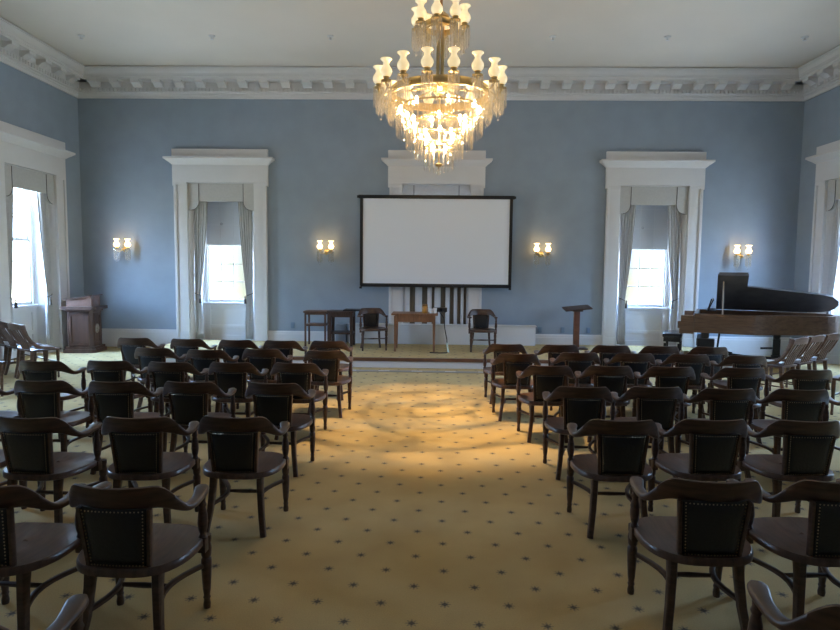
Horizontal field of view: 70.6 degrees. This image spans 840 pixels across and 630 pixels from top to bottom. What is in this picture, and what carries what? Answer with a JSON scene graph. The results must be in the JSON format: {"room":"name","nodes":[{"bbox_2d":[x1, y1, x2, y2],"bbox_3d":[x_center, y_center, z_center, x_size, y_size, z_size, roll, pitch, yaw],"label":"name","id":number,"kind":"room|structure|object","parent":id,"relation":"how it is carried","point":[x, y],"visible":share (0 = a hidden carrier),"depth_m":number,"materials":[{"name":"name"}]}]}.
{"room":"lecture hall","nodes":[
{"label":"lecture hall","id":0,"kind":"room"},
{"bbox_2d":[0,62,83,297],"bbox_3d":[-7.416,-1.616,5.377,0.450,5.630,13.920,1,4,1],"label":"wall","id":1,"kind":"structure","parent":0,"point":[27,102],"depth_m":11.47,"materials":[{"name":"blue paint"}]},
{"bbox_2d":[0,121,75,361],"bbox_3d":[-7.175,-1.262,10.806,0.595,4.093,2.230,1,4,1],"label":"window","id":2,"kind":"structure","parent":1,"relation":"in","point":[23,148],"depth_m":11.25,"materials":[{"name":"beige paint"}]},
{"bbox_2d":[6,190,17,350],"bbox_3d":[-7.143,-0.935,10.366,0.167,3.135,0.307,1,4,1],"label":"curtain","id":3,"kind":"object","parent":2,"relation":"hanging from","point":[9,199],"visible":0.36,"depth_m":10.34,"materials":[{"name":"grey fabric"}]},
{"bbox_2d":[4,164,54,204],"bbox_3d":[-7.065,-2.344,10.720,0.052,0.550,1.370,1,4,1],"label":"valance","id":4,"kind":"object","parent":2,"relation":"attached to","point":[15,177],"visible":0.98,"depth_m":10.71,"materials":[{"name":"grey fabric"}]},
{"bbox_2d":[36,192,52,343],"bbox_3d":[-7.118,-1.007,11.295,0.162,3.135,0.302,0,4,-8],"label":"curtain","id":5,"kind":"object","parent":2,"relation":"hanging from","point":[41,203],"visible":0.96,"depth_m":11.31,"materials":[{"name":"grey fabric"}]},
{"bbox_2d":[0,17,85,97],"bbox_3d":[-6.958,-4.163,5.394,0.400,0.516,13.470,1,4,1],"label":"trim","id":6,"kind":"structure","parent":1,"relation":"attached to","point":[20,50],"depth_m":10.62,"materials":[{"name":"beige paint"}]},
{"bbox_2d":[0,347,839,629],"bbox_3d":[0.111,1.367,5.657,15.560,0.200,14.370,1,4,1],"label":"floor","id":7,"kind":"structure","parent":0,"point":[416,507],"depth_m":3.75,"materials":[{"name":"carpet"}]},
{"bbox_2d":[0,388,22,441],"bbox_3d":[-3.699,0.891,5.016,0.585,0.778,0.506,1,4,1],"label":"armchair","id":8,"kind":"object","parent":7,"relation":"on","point":[16,414],"visible":0.38,"depth_m":5.10,"materials":[{"name":"brown wood"}]},
{"bbox_2d":[0,449,26,508],"bbox_3d":[-2.984,0.985,3.913,0.586,0.778,0.506,1,4,-1],"label":"armchair","id":9,"kind":"object","parent":7,"relation":"on","point":[2,457],"visible":0.03,"depth_m":4.04,"materials":[{"name":"brown wood"}]},
{"bbox_2d":[0,333,29,373],"bbox_3d":[-6.517,0.478,9.413,0.446,0.858,0.582,4,6,37],"label":"chair","id":10,"kind":"object","parent":7,"relation":"on","point":[4,344],"visible":0.28,"depth_m":9.23,"materials":[{"name":"brown wood"}]},
{"bbox_2d":[0,321,45,377],"bbox_3d":[-6.141,0.503,9.144,0.446,0.858,0.582,4,5,35],"label":"chair","id":11,"kind":"object","parent":7,"relation":"on","point":[12,343],"visible":0.59,"depth_m":9.04,"materials":[{"name":"brown wood"}]},
{"bbox_2d":[7,323,61,378],"bbox_3d":[-5.766,0.529,8.865,0.446,0.858,0.582,4,5,33],"label":"chair","id":12,"kind":"object","parent":7,"relation":"on","point":[12,327],"visible":0.8,"depth_m":8.73,"materials":[{"name":"brown wood"}]},
{"bbox_2d":[0,594,88,629],"bbox_3d":[-1.330,1.168,1.781,0.585,0.778,0.506,1,4,4],"label":"armchair","id":13,"kind":"object","parent":7,"relation":"on","point":[71,613],"visible":1,"depth_m":1.82,"materials":[{"name":"brown wood"}]},
{"bbox_2d":[0,483,94,629],"bbox_3d":[-1.874,1.088,2.741,0.585,0.778,0.506,1,4,3],"label":"armchair","id":14,"kind":"object","parent":7,"relation":"on","point":[25,547],"visible":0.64,"depth_m":2.61,"materials":[{"name":"brown wood"}]},
{"bbox_2d":[0,415,107,522],"bbox_3d":[-2.407,0.994,3.870,0.586,0.778,0.506,1,4,4],"label":"armchair","id":15,"kind":"object","parent":7,"relation":"on","point":[27,443],"visible":0.91,"depth_m":3.66,"materials":[{"name":"brown wood"}]},
{"bbox_2d":[19,360,89,438],"bbox_3d":[-3.705,0.815,5.993,0.585,0.778,0.506,1,4,-1],"label":"armchair","id":16,"kind":"object","parent":7,"relation":"on","point":[30,370],"visible":0.44,"depth_m":5.77,"materials":[{"name":"brown wood"}]},
{"bbox_2d":[14,380,96,451],"bbox_3d":[-3.088,0.897,5.022,0.585,0.778,0.506,1,4,-1],"label":"armchair","id":17,"kind":"object","parent":7,"relation":"on","point":[37,399],"visible":0.68,"depth_m":4.80,"materials":[{"name":"brown wood"}]},
{"bbox_2d":[60,294,107,352],"bbox_3d":[-6.630,0.157,11.706,0.670,1.130,0.577,0,4,-5],"label":"lectern","id":18,"kind":"object","parent":7,"relation":"on","point":[84,325],"visible":1,"depth_m":11.51,"materials":[{"name":"brown wood"}]},
{"bbox_2d":[87,360,152,436],"bbox_3d":[-3.075,0.817,6.059,0.585,0.778,0.506,1,4,2],"label":"armchair","id":19,"kind":"object","parent":7,"relation":"on","point":[104,371],"visible":0.52,"depth_m":5.83,"materials":[{"name":"brown wood"}]},
{"bbox_2d":[88,381,166,474],"bbox_3d":[-2.478,0.904,5.018,0.585,0.778,0.506,1,4,1],"label":"armchair","id":20,"kind":"object","parent":7,"relation":"on","point":[113,399],"visible":0.55,"depth_m":4.79,"materials":[{"name":"brown wood"}]},
{"bbox_2d":[69,481,211,629],"bbox_3d":[-1.292,1.093,2.747,0.586,0.778,0.506,1,4,3],"label":"armchair","id":21,"kind":"object","parent":7,"relation":"on","point":[120,538],"visible":1,"depth_m":2.55,"materials":[{"name":"brown wood"}]},
{"bbox_2d":[117,337,165,381],"bbox_3d":[-3.721,0.665,7.918,0.586,0.778,0.506,1,4,1],"label":"armchair","id":22,"kind":"object","parent":7,"relation":"on","point":[128,346],"visible":0.58,"depth_m":7.69,"materials":[{"name":"brown wood"}]},
{"bbox_2d":[101,416,200,522],"bbox_3d":[-1.764,0.999,3.895,0.585,0.778,0.506,0,4,-2],"label":"armchair","id":23,"kind":"object","parent":7,"relation":"on","point":[136,444],"visible":0.89,"depth_m":3.68,"materials":[{"name":"brown wood"}]},
{"bbox_2d":[134,347,189,411],"bbox_3d":[-3.053,0.744,7.006,0.585,0.778,0.506,1,4,4],"label":"armchair","id":24,"kind":"object","parent":7,"relation":"on","point":[144,356],"visible":0.56,"depth_m":6.78,"materials":[{"name":"brown wood"}]},
{"bbox_2d":[147,361,210,435],"bbox_3d":[-2.447,0.827,6.015,0.585,0.778,0.506,1,4,4],"label":"armchair","id":25,"kind":"object","parent":7,"relation":"on","point":[162,372],"visible":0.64,"depth_m":5.79,"materials":[{"name":"brown wood"}]},
{"bbox_2d":[170,338,216,363],"bbox_3d":[-3.002,0.677,7.872,0.586,0.778,0.506,1,4,4],"label":"armchair","id":26,"kind":"object","parent":7,"relation":"on","point":[180,346],"visible":0.43,"depth_m":7.63,"materials":[{"name":"brown wood"}]},
{"bbox_2d":[163,381,236,459],"bbox_3d":[-1.869,0.909,5.034,0.585,0.778,0.506,1,4,3],"label":"armchair","id":27,"kind":"object","parent":7,"relation":"on","point":[188,401],"visible":0.76,"depth_m":4.81,"materials":[{"name":"brown wood"}]},
{"bbox_2d":[186,349,238,412],"bbox_3d":[-2.414,0.758,6.902,0.586,0.778,0.506,1,4,1],"label":"armchair","id":28,"kind":"object","parent":7,"relation":"on","point":[200,359],"visible":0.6,"depth_m":6.67,"materials":[{"name":"brown wood"}]},
{"bbox_2d":[208,362,268,416],"bbox_3d":[-1.845,0.832,6.031,0.585,0.778,0.506,1,4,4],"label":"armchair","id":29,"kind":"object","parent":7,"relation":"on","point":[226,375],"visible":0.73,"depth_m":5.81,"materials":[{"name":"brown wood"}]},
{"bbox_2d":[217,340,262,375],"bbox_3d":[-2.363,0.688,7.818,0.586,0.778,0.506,1,4,0],"label":"armchair","id":30,"kind":"object","parent":7,"relation":"on","point":[232,348],"visible":0.34,"depth_m":7.58,"materials":[{"name":"brown wood"}]},
{"bbox_2d":[198,415,289,537],"bbox_3d":[-1.165,1.003,3.931,0.585,0.778,0.506,1,4,2],"label":"armchair","id":31,"kind":"object","parent":7,"relation":"on","point":[233,443],"visible":1,"depth_m":3.73,"materials":[{"name":"brown wood"}]},
{"bbox_2d":[242,348,292,411],"bbox_3d":[-1.803,0.757,7.007,0.585,0.778,0.506,1,4,4],"label":"armchair","id":32,"kind":"object","parent":7,"relation":"on","point":[261,359],"visible":0.62,"depth_m":6.78,"materials":[{"name":"brown wood"}]},
{"bbox_2d":[245,382,315,476],"bbox_3d":[-1.179,0.918,5.019,0.585,0.778,0.506,1,4,4],"label":"armchair","id":33,"kind":"object","parent":7,"relation":"on","point":[274,402],"visible":0.8,"depth_m":4.81,"materials":[{"name":"brown wood"}]},
{"bbox_2d":[263,340,307,362],"bbox_3d":[-1.774,0.695,7.804,0.585,0.778,0.506,1,4,3],"label":"armchair","id":34,"kind":"object","parent":7,"relation":"on","point":[286,347],"visible":0.36,"depth_m":7.57,"materials":[{"name":"brown wood"}]},
{"bbox_2d":[270,362,328,439],"bbox_3d":[-1.224,0.839,6.037,0.586,0.778,0.506,1,4,2],"label":"armchair","id":35,"kind":"object","parent":7,"relation":"on","point":[298,373],"visible":0.73,"depth_m":5.82,"materials":[{"name":"brown wood"}]},
{"bbox_2d":[303,350,352,417],"bbox_3d":[-1.073,0.770,6.931,0.586,0.778,0.506,1,4,2],"label":"armchair","id":36,"kind":"object","parent":7,"relation":"on","point":[329,360],"visible":0.77,"depth_m":6.72,"materials":[{"name":"brown wood"}]},
{"bbox_2d":[309,340,352,400],"bbox_3d":[-1.173,0.700,7.821,0.585,0.778,0.506,1,4,2],"label":"armchair","id":37,"kind":"object","parent":7,"relation":"on","point":[315,345],"visible":0.38,"depth_m":7.61,"materials":[{"name":"brown wood"}]},
{"bbox_2d":[347,370,482,372],"bbox_3d":[0.310,0.939,9.817,4.600,0.010,0.140,1,4,1],"label":"baseboard","id":38,"kind":"structure","parent":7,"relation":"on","point":[347,370],"depth_m":9.80,"materials":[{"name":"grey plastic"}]},
{"bbox_2d":[151,340,731,368],"bbox_3d":[0.245,0.745,11.250,10.580,0.173,2.213,1,4,1],"label":"stage","id":39,"kind":"object","parent":7,"relation":"on","point":[405,355],"visible":0.16,"depth_m":10.55,"materials":[{"name":"carpet"}]},
{"bbox_2d":[303,310,328,345],"bbox_3d":[-2.030,0.258,11.696,0.460,0.690,0.420,1,4,1],"label":"side table","id":40,"kind":"object","parent":39,"relation":"on","point":[306,312],"visible":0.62,"depth_m":11.51,"materials":[{"name":"brown wood"}]},
{"bbox_2d":[327,309,355,346],"bbox_3d":[-1.535,0.259,11.679,0.510,0.700,0.470,1,4,1],"label":"side table","id":41,"kind":"object","parent":39,"relation":"on","point":[332,313],"visible":0.8,"depth_m":11.48,"materials":[{"name":"brown wood"}]},
{"bbox_2d":[336,324,346,342],"bbox_3d":[-1.615,0.378,12.193,0.210,0.379,0.228,1,4,1],"label":"box","id":42,"kind":"object","parent":39,"relation":"on","point":[339,337],"visible":0.6,"depth_m":12.08,"materials":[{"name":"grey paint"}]},
{"bbox_2d":[357,308,387,350],"bbox_3d":[-0.898,0.268,11.224,0.585,0.778,0.506,-1,5,-15],"label":"armchair","id":43,"kind":"object","parent":39,"relation":"on","point":[370,316],"visible":1,"depth_m":11.36,"materials":[{"name":"brown wood"}]},
{"bbox_2d":[391,311,437,351],"bbox_3d":[-0.096,0.308,11.213,0.860,0.705,0.600,1,4,1],"label":"desk","id":44,"kind":"object","parent":39,"relation":"on","point":[400,316],"visible":0.97,"depth_m":10.94,"materials":[{"name":"brown wood"}]},
{"bbox_2d":[348,323,536,345],"bbox_3d":[0.444,0.393,12.130,3.830,0.404,0.200,1,4,1],"label":"radiator cover","id":45,"kind":"object","parent":39,"relation":"on","point":[457,334],"visible":0.89,"depth_m":12.05,"materials":[{"name":"white"}]},
{"bbox_2d":[467,309,497,351],"bbox_3d":[1.169,0.293,11.188,0.586,0.778,0.506,1,4,-1],"label":"armchair","id":46,"kind":"object","parent":39,"relation":"on","point":[480,316],"visible":0.97,"depth_m":11.33,"materials":[{"name":"brown wood"}]},
{"bbox_2d":[562,305,592,349],"bbox_3d":[3.060,0.233,11.604,0.514,0.862,0.358,1,4,1],"label":"music stand","id":47,"kind":"object","parent":39,"relation":"on","point":[577,309],"visible":0.76,"depth_m":11.56,"materials":[{"name":"brown wood"}]},
{"bbox_2d":[662,330,683,351],"bbox_3d":[4.852,0.596,11.389,0.340,0.550,0.720,3,5,26],"label":"piano bench","id":48,"kind":"object","parent":39,"relation":"on","point":[668,335],"visible":0.76,"depth_m":11.10,"materials":[{"name":"black wood"}]},
{"bbox_2d":[662,330,683,337],"bbox_3d":[4.854,0.361,11.371,0.340,0.080,0.720,3,5,26],"label":"cushion","id":49,"kind":"object","parent":48,"relation":"on","point":[667,333],"depth_m":11.09,"materials":[{"name":"black leather"}]},
{"bbox_2d":[483,344,526,403],"bbox_3d":[1.094,0.735,7.690,0.586,0.778,0.506,1,4,2],"label":"armchair","id":50,"kind":"object","parent":7,"relation":"on","point":[497,349],"visible":0.57,"depth_m":7.48,"materials":[{"name":"brown wood"}]},
{"bbox_2d":[490,353,540,421],"bbox_3d":[1.094,0.801,6.842,0.585,0.778,0.506,1,4,2],"label":"armchair","id":51,"kind":"object","parent":7,"relation":"on","point":[512,363],"visible":0.77,"depth_m":6.63,"materials":[{"name":"brown wood"}]},
{"bbox_2d":[516,365,573,442],"bbox_3d":[1.266,0.865,6.040,0.586,0.778,0.506,1,4,0],"label":"armchair","id":52,"kind":"object","parent":7,"relation":"on","point":[545,378],"visible":0.88,"depth_m":5.83,"materials":[{"name":"brown wood"}]},
{"bbox_2d":[534,344,579,365],"bbox_3d":[1.765,0.743,7.675,0.585,0.778,0.506,1,4,-1],"label":"armchair","id":53,"kind":"object","parent":7,"relation":"on","point":[553,351],"visible":0.27,"depth_m":7.44,"materials":[{"name":"brown wood"}]},
{"bbox_2d":[549,352,600,410],"bbox_3d":[1.818,0.797,6.985,0.585,0.778,0.506,1,4,1],"label":"armchair","id":54,"kind":"object","parent":7,"relation":"on","point":[580,362],"visible":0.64,"depth_m":6.76,"materials":[{"name":"brown wood"}]},
{"bbox_2d":[542,386,613,479],"bbox_3d":[1.321,0.946,5.002,0.586,0.778,0.506,1,4,2],"label":"armchair","id":55,"kind":"object","parent":7,"relation":"on","point":[581,405],"visible":0.84,"depth_m":4.79,"materials":[{"name":"brown wood"}]},
{"bbox_2d":[574,365,633,441],"bbox_3d":[1.877,0.869,6.066,0.585,0.778,0.506,1,4,2],"label":"armchair","id":56,"kind":"object","parent":7,"relation":"on","point":[614,378],"visible":0.55,"depth_m":5.84,"materials":[{"name":"brown wood"}]},
{"bbox_2d":[585,345,630,405],"bbox_3d":[2.424,0.751,7.670,0.585,0.778,0.506,1,4,3],"label":"armchair","id":57,"kind":"object","parent":7,"relation":"on","point":[605,351],"visible":0.22,"depth_m":7.43,"materials":[{"name":"brown wood"}]},
{"bbox_2d":[566,419,658,538],"bbox_3d":[1.278,1.027,3.956,0.585,0.778,0.506,1,4,1],"label":"armchair","id":58,"kind":"object","parent":7,"relation":"on","point":[622,446],"visible":0.95,"depth_m":3.75,"materials":[{"name":"brown wood"}]},
{"bbox_2d":[604,353,655,416],"bbox_3d":[2.458,0.805,6.971,0.585,0.778,0.506,1,4,4],"label":"armchair","id":59,"kind":"object","parent":7,"relation":"on","point":[640,363],"visible":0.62,"depth_m":6.74,"materials":[{"name":"brown wood"}]},
{"bbox_2d":[610,386,683,477],"bbox_3d":[1.913,0.951,5.029,0.586,0.778,0.506,1,4,0],"label":"armchair","id":60,"kind":"object","parent":7,"relation":"on","point":[657,404],"visible":0.62,"depth_m":4.80,"materials":[{"name":"brown wood"}]},
{"bbox_2d":[631,346,679,386],"bbox_3d":[3.035,0.757,7.666,0.586,0.778,0.506,1,4,1],"label":"armchair","id":61,"kind":"object","parent":7,"relation":"on","point":[662,353],"visible":0.23,"depth_m":7.42,"materials":[{"name":"brown wood"}]},
{"bbox_2d":[632,366,695,442],"bbox_3d":[2.486,0.877,6.053,0.585,0.778,0.506,1,4,2],"label":"armchair","id":62,"kind":"object","parent":7,"relation":"on","point":[680,377],"visible":0.58,"depth_m":5.83,"materials":[{"name":"brown wood"}]},
{"bbox_2d":[656,354,709,418],"bbox_3d":[3.066,0.814,6.937,0.586,0.778,0.506,1,4,4],"label":"armchair","id":63,"kind":"object","parent":7,"relation":"on","point":[698,363],"visible":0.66,"depth_m":6.71,"materials":[{"name":"brown wood"}]},
{"bbox_2d":[627,476,761,629],"bbox_3d":[1.331,1.110,2.898,0.586,0.778,0.506,1,4,3],"label":"armchair","id":64,"kind":"object","parent":7,"relation":"on","point":[709,528],"visible":1,"depth_m":2.70,"materials":[{"name":"brown wood"}]},
{"bbox_2d":[648,419,747,511],"bbox_3d":[1.869,1.031,3.992,0.586,0.778,0.506,1,4,-1],"label":"armchair","id":65,"kind":"object","parent":7,"relation":"on","point":[714,445],"visible":0.82,"depth_m":3.78,"materials":[{"name":"brown wood"}]},
{"bbox_2d":[680,346,727,407],"bbox_3d":[3.635,0.766,7.632,0.586,0.778,0.506,1,4,0],"label":"armchair","id":66,"kind":"object","parent":7,"relation":"on","point":[717,354],"visible":0.34,"depth_m":7.40,"materials":[{"name":"brown wood"}]},
{"bbox_2d":[675,388,755,477],"bbox_3d":[2.492,0.959,4.995,0.586,0.778,0.506,1,4,0],"label":"armchair","id":67,"kind":"object","parent":7,"relation":"on","point":[725,404],"visible":0.62,"depth_m":4.76,"materials":[{"name":"brown wood"}]},
{"bbox_2d":[698,367,765,443],"bbox_3d":[3.176,0.886,6.037,0.585,0.778,0.506,1,4,1],"label":"armchair","id":68,"kind":"object","parent":7,"relation":"on","point":[737,378],"visible":0.54,"depth_m":5.81,"materials":[{"name":"brown wood"}]},
{"bbox_2d":[707,355,766,418],"bbox_3d":[3.686,0.825,6.883,0.586,0.778,0.506,1,4,3],"label":"armchair","id":69,"kind":"object","parent":7,"relation":"on","point":[737,361],"visible":0.48,"depth_m":6.68,"materials":[{"name":"brown wood"}]},
{"bbox_2d":[677,272,838,358],"bbox_3d":[6.082,0.085,10.718,2.547,1.697,1.464,3,5,26],"label":"grand piano","id":70,"kind":"object","parent":7,"relation":"on","point":[734,294],"visible":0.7,"depth_m":10.51,"materials":[{"name":"brown wood"}]},
{"bbox_2d":[761,337,809,388],"bbox_3d":[4.927,0.701,8.127,0.446,0.858,0.582,-2,5,-34],"label":"chair","id":71,"kind":"object","parent":7,"relation":"on","point":[801,342],"visible":0.62,"depth_m":7.95,"materials":[{"name":"brown wood"}]},
{"bbox_2d":[736,420,839,516],"bbox_3d":[2.468,1.037,3.989,0.586,0.778,0.506,1,4,0],"label":"armchair","id":72,"kind":"object","parent":7,"relation":"on","point":[808,446],"visible":0.86,"depth_m":3.77,"materials":[{"name":"brown wood"}]},
{"bbox_2d":[747,388,828,453],"bbox_3d":[3.086,0.966,4.992,0.585,0.778,0.506,1,4,3],"label":"armchair","id":73,"kind":"object","parent":7,"relation":"on","point":[797,405],"visible":0.55,"depth_m":4.77,"materials":[{"name":"brown wood"}]},
{"bbox_2d":[744,478,839,618],"bbox_3d":[1.914,1.116,2.904,0.585,0.778,0.506,0,4,-2],"label":"armchair","id":74,"kind":"object","parent":7,"relation":"on","point":[814,540],"visible":0.81,"depth_m":2.73,"materials":[{"name":"brown wood"}]},
{"bbox_2d":[747,580,839,629],"bbox_3d":[1.367,1.190,1.879,0.585,0.778,0.506,1,4,4],"label":"armchair","id":75,"kind":"object","parent":7,"relation":"on","point":[827,617],"visible":1,"depth_m":1.81,"materials":[{"name":"brown wood"}]},
{"bbox_2d":[760,369,832,420],"bbox_3d":[3.795,0.897,5.973,0.586,0.778,0.506,1,4,2],"label":"armchair","id":76,"kind":"object","parent":7,"relation":"on","point":[803,379],"visible":0.52,"depth_m":5.74,"materials":[{"name":"brown wood"}]},
{"bbox_2d":[769,335,825,390],"bbox_3d":[5.334,0.683,8.407,0.446,0.858,0.582,-2,5,-34],"label":"chair","id":77,"kind":"object","parent":7,"relation":"on","point":[818,339],"visible":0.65,"depth_m":8.25,"materials":[{"name":"brown wood"}]},
{"bbox_2d":[785,333,839,389],"bbox_3d":[5.740,0.667,8.677,0.446,0.858,0.582,-2,5,-34],"label":"chair","id":78,"kind":"object","parent":7,"relation":"on","point":[833,338],"visible":0.59,"depth_m":8.50,"materials":[{"name":"brown wood"}]},
{"bbox_2d":[822,396,839,450],"bbox_3d":[3.701,0.976,4.948,0.585,0.778,0.506,1,4,1],"label":"armchair","id":79,"kind":"object","parent":7,"relation":"on","point":[825,416],"visible":0.34,"depth_m":5.03,"materials":[{"name":"brown wood"}]},
{"bbox_2d":[830,374,839,414],"bbox_3d":[5.256,0.790,7.026,0.446,0.858,0.582,-3,6,-39],"label":"chair","id":80,"kind":"object","parent":7,"relation":"on","point":[837,377],"visible":0.82,"depth_m":7.11,"materials":[{"name":"brown wood"}]},
{"bbox_2d":[0,0,839,67],"bbox_3d":[0.173,-4.445,5.205,15.560,0.200,14.370,1,4,1],"label":"ceiling","id":81,"kind":"structure","parent":0,"point":[588,33],"depth_m":9.84,"materials":[{"name":"paint"}]},
{"bbox_2d":[373,0,507,168],"bbox_3d":[0.228,-3.018,6.643,1.482,2.864,1.482,-4,6,-44],"label":"chandelier","id":82,"kind":"object","parent":81,"relation":"hanging from","point":[421,18],"visible":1,"depth_m":6.52,"materials":[{"name":"gold metal"}]},
{"bbox_2d":[78,98,804,336],"bbox_3d":[0.305,-2.077,12.368,15.560,5.630,0.450,1,4,1],"label":"wall","id":83,"kind":"structure","parent":0,"point":[546,154],"depth_m":12.11,"materials":[{"name":"blue paint"}]},
{"bbox_2d":[113,239,130,252],"bbox_3d":[-6.129,-1.322,12.252,0.348,0.497,0.199,1,4,1],"label":"wall sconce","id":84,"kind":"object","parent":83,"relation":"attached to","point":[116,244],"visible":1,"depth_m":12.18,"materials":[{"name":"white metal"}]},
{"bbox_2d":[162,149,274,340],"bbox_3d":[-4.104,-1.353,12.405,2.230,4.093,0.595,1,4,1],"label":"window","id":85,"kind":"structure","parent":83,"relation":"in","point":[224,319],"depth_m":12.25,"materials":[{"name":"beige paint"}]},
{"bbox_2d":[194,202,207,338],"bbox_3d":[-4.577,-1.065,12.389,0.302,3.135,0.162,1,5,11],"label":"curtain","id":86,"kind":"object","parent":85,"relation":"hanging from","point":[200,214],"visible":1,"depth_m":12.39,"materials":[{"name":"grey fabric"}]},
{"bbox_2d":[188,183,253,210],"bbox_3d":[-4.095,-2.429,12.223,1.370,0.550,0.052,1,4,1],"label":"valance","id":87,"kind":"object","parent":85,"relation":"attached to","point":[197,192],"visible":1,"depth_m":12.20,"materials":[{"name":"grey fabric"}]},
{"bbox_2d":[207,202,240,244],"bbox_3d":[-4.092,-2.079,12.528,0.850,1.205,0.024,1,4,1],"label":"roller blind","id":88,"kind":"object","parent":85,"relation":"attached to","point":[222,217],"visible":0.67,"depth_m":12.54,"materials":[{"name":"fabric"}]},
{"bbox_2d":[238,202,252,338],"bbox_3d":[-3.645,-1.054,12.371,0.307,3.135,0.167,1,4,1],"label":"curtain","id":89,"kind":"object","parent":85,"relation":"hanging from","point":[245,216],"visible":0.97,"depth_m":12.37,"materials":[{"name":"grey fabric"}]},
{"bbox_2d":[317,241,333,254],"bbox_3d":[-1.930,-1.270,12.156,0.348,0.497,0.199,1,4,1],"label":"wall sconce","id":90,"kind":"object","parent":83,"relation":"attached to","point":[319,246],"visible":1,"depth_m":12.08,"materials":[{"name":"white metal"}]},
{"bbox_2d":[381,150,492,323],"bbox_3d":[0.324,-1.298,12.305,2.230,4.093,0.595,1,4,1],"label":"window","id":91,"kind":"structure","parent":83,"relation":"in","point":[405,167],"depth_m":12.01,"materials":[{"name":"beige paint"}]},
{"bbox_2d":[403,287,467,323],"bbox_3d":[0.317,-0.755,12.267,1.344,2.650,0.065,1,4,1],"label":"drape","id":92,"kind":"object","parent":91,"relation":"hanging from","point":[454,299],"visible":0.13,"depth_m":12.30,"materials":[{"name":"grey fabric"}]},
{"bbox_2d":[357,195,515,289],"bbox_3d":[0.320,-1.463,12.024,3.180,1.880,0.210,1,4,1],"label":"projection screen","id":93,"kind":"object","parent":91,"relation":"attached to","point":[447,241],"visible":1,"depth_m":11.94,"materials":[{"name":"white fabric"}]},
{"bbox_2d":[403,185,469,195],"bbox_3d":[0.334,-2.373,12.122,1.370,0.550,0.052,1,4,1],"label":"valance","id":94,"kind":"object","parent":91,"relation":"attached to","point":[407,189],"visible":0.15,"depth_m":12.10,"materials":[{"name":"grey fabric"}]},
{"bbox_2d":[78,66,804,101],"bbox_3d":[0.323,-4.579,11.747,14.660,0.516,0.400,1,4,1],"label":"trim","id":95,"kind":"structure","parent":83,"relation":"attached to","point":[102,82],"depth_m":11.73,"materials":[{"name":"beige paint"}]},
{"bbox_2d":[102,328,790,355],"bbox_3d":[0.272,0.559,12.332,14.660,0.380,0.030,1,4,1],"label":"baseboard","id":96,"kind":"structure","parent":83,"relation":"attached to","point":[110,336],"depth_m":12.26,"materials":[{"name":"beige paint"}]},
{"bbox_2d":[534,243,550,256],"bbox_3d":[2.478,-1.205,12.058,0.348,0.497,0.199,1,4,1],"label":"wall sconce","id":97,"kind":"object","parent":83,"relation":"attached to","point":[536,249],"visible":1,"depth_m":11.98,"materials":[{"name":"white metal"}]},
{"bbox_2d":[599,151,715,346],"bbox_3d":[4.723,-1.243,12.205,2.230,4.093,0.595,1,4,1],"label":"window","id":98,"kind":"structure","parent":83,"relation":"in","point":[646,324],"depth_m":12.04,"materials":[{"name":"beige paint"}]},
{"bbox_2d":[617,205,635,343],"bbox_3d":[4.251,-0.955,12.190,0.302,3.135,0.162,1,5,11],"label":"curtain","id":99,"kind":"object","parent":98,"relation":"hanging from","point":[627,219],"visible":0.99,"depth_m":12.20,"materials":[{"name":"grey fabric"}]},
{"bbox_2d":[632,205,667,249],"bbox_3d":[4.735,-1.969,12.329,0.850,1.205,0.024,1,4,1],"label":"roller blind","id":100,"kind":"object","parent":98,"relation":"attached to","point":[651,221],"visible":0.73,"depth_m":12.34,"materials":[{"name":"grey fabric"}]},
{"bbox_2d":[620,186,688,214],"bbox_3d":[4.732,-2.319,12.023,1.370,0.550,0.052,1,4,1],"label":"valance","id":101,"kind":"object","parent":98,"relation":"attached to","point":[678,196],"visible":1,"depth_m":12.00,"materials":[{"name":"grey fabric"}]},
{"bbox_2d":[667,205,680,344],"bbox_3d":[5.182,-0.944,12.172,0.307,3.135,0.167,1,4,1],"label":"curtain","id":102,"kind":"object","parent":98,"relation":"hanging from","point":[674,217],"visible":0.89,"depth_m":12.16,"materials":[{"name":"grey fabric"}]},
{"bbox_2d":[734,245,751,258],"bbox_3d":[6.487,-1.155,11.967,0.348,0.497,0.199,1,4,1],"label":"wall sconce","id":103,"kind":"object","parent":83,"relation":"attached to","point":[748,251],"visible":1,"depth_m":11.89,"materials":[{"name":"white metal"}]},
{"bbox_2d":[791,86,839,337],"bbox_3d":[7.689,-1.428,5.035,0.450,5.630,13.920,1,4,1],"label":"wall","id":104,"kind":"structure","parent":0,"point":[821,123],"depth_m":11.61,"materials":[{"name":"blue paint"}]},
{"bbox_2d":[796,45,839,101],"bbox_3d":[7.297,-3.986,5.072,0.400,0.516,13.470,1,4,1],"label":"trim","id":105,"kind":"structure","parent":104,"relation":"attached to","point":[820,75],"depth_m":10.97,"materials":[{"name":"beige paint"}]},
{"bbox_2d":[805,140,839,363],"bbox_3d":[7.685,-1.076,10.470,0.595,4.093,2.230,1,4,1],"label":"window","id":106,"kind":"structure","parent":104,"relation":"in","point":[826,159],"depth_m":11.15,"materials":[{"name":"beige paint"}]},
{"bbox_2d":[825,199,839,354],"bbox_3d":[7.647,-0.823,10.956,0.167,3.135,0.307,1,4,1],"label":"curtain","id":107,"kind":"object","parent":106,"relation":"hanging from","point":[834,263],"visible":0.53,"depth_m":10.95,"materials":[{"name":"grey fabric"}]},
{"bbox_2d":[826,179,839,210],"bbox_3d":[7.598,-2.161,10.388,0.052,0.550,1.370,1,4,1],"label":"valance","id":108,"kind":"object","parent":106,"relation":"attached to","point":[833,191],"visible":1,"depth_m":10.92,"materials":[{"name":"grey fabric"}]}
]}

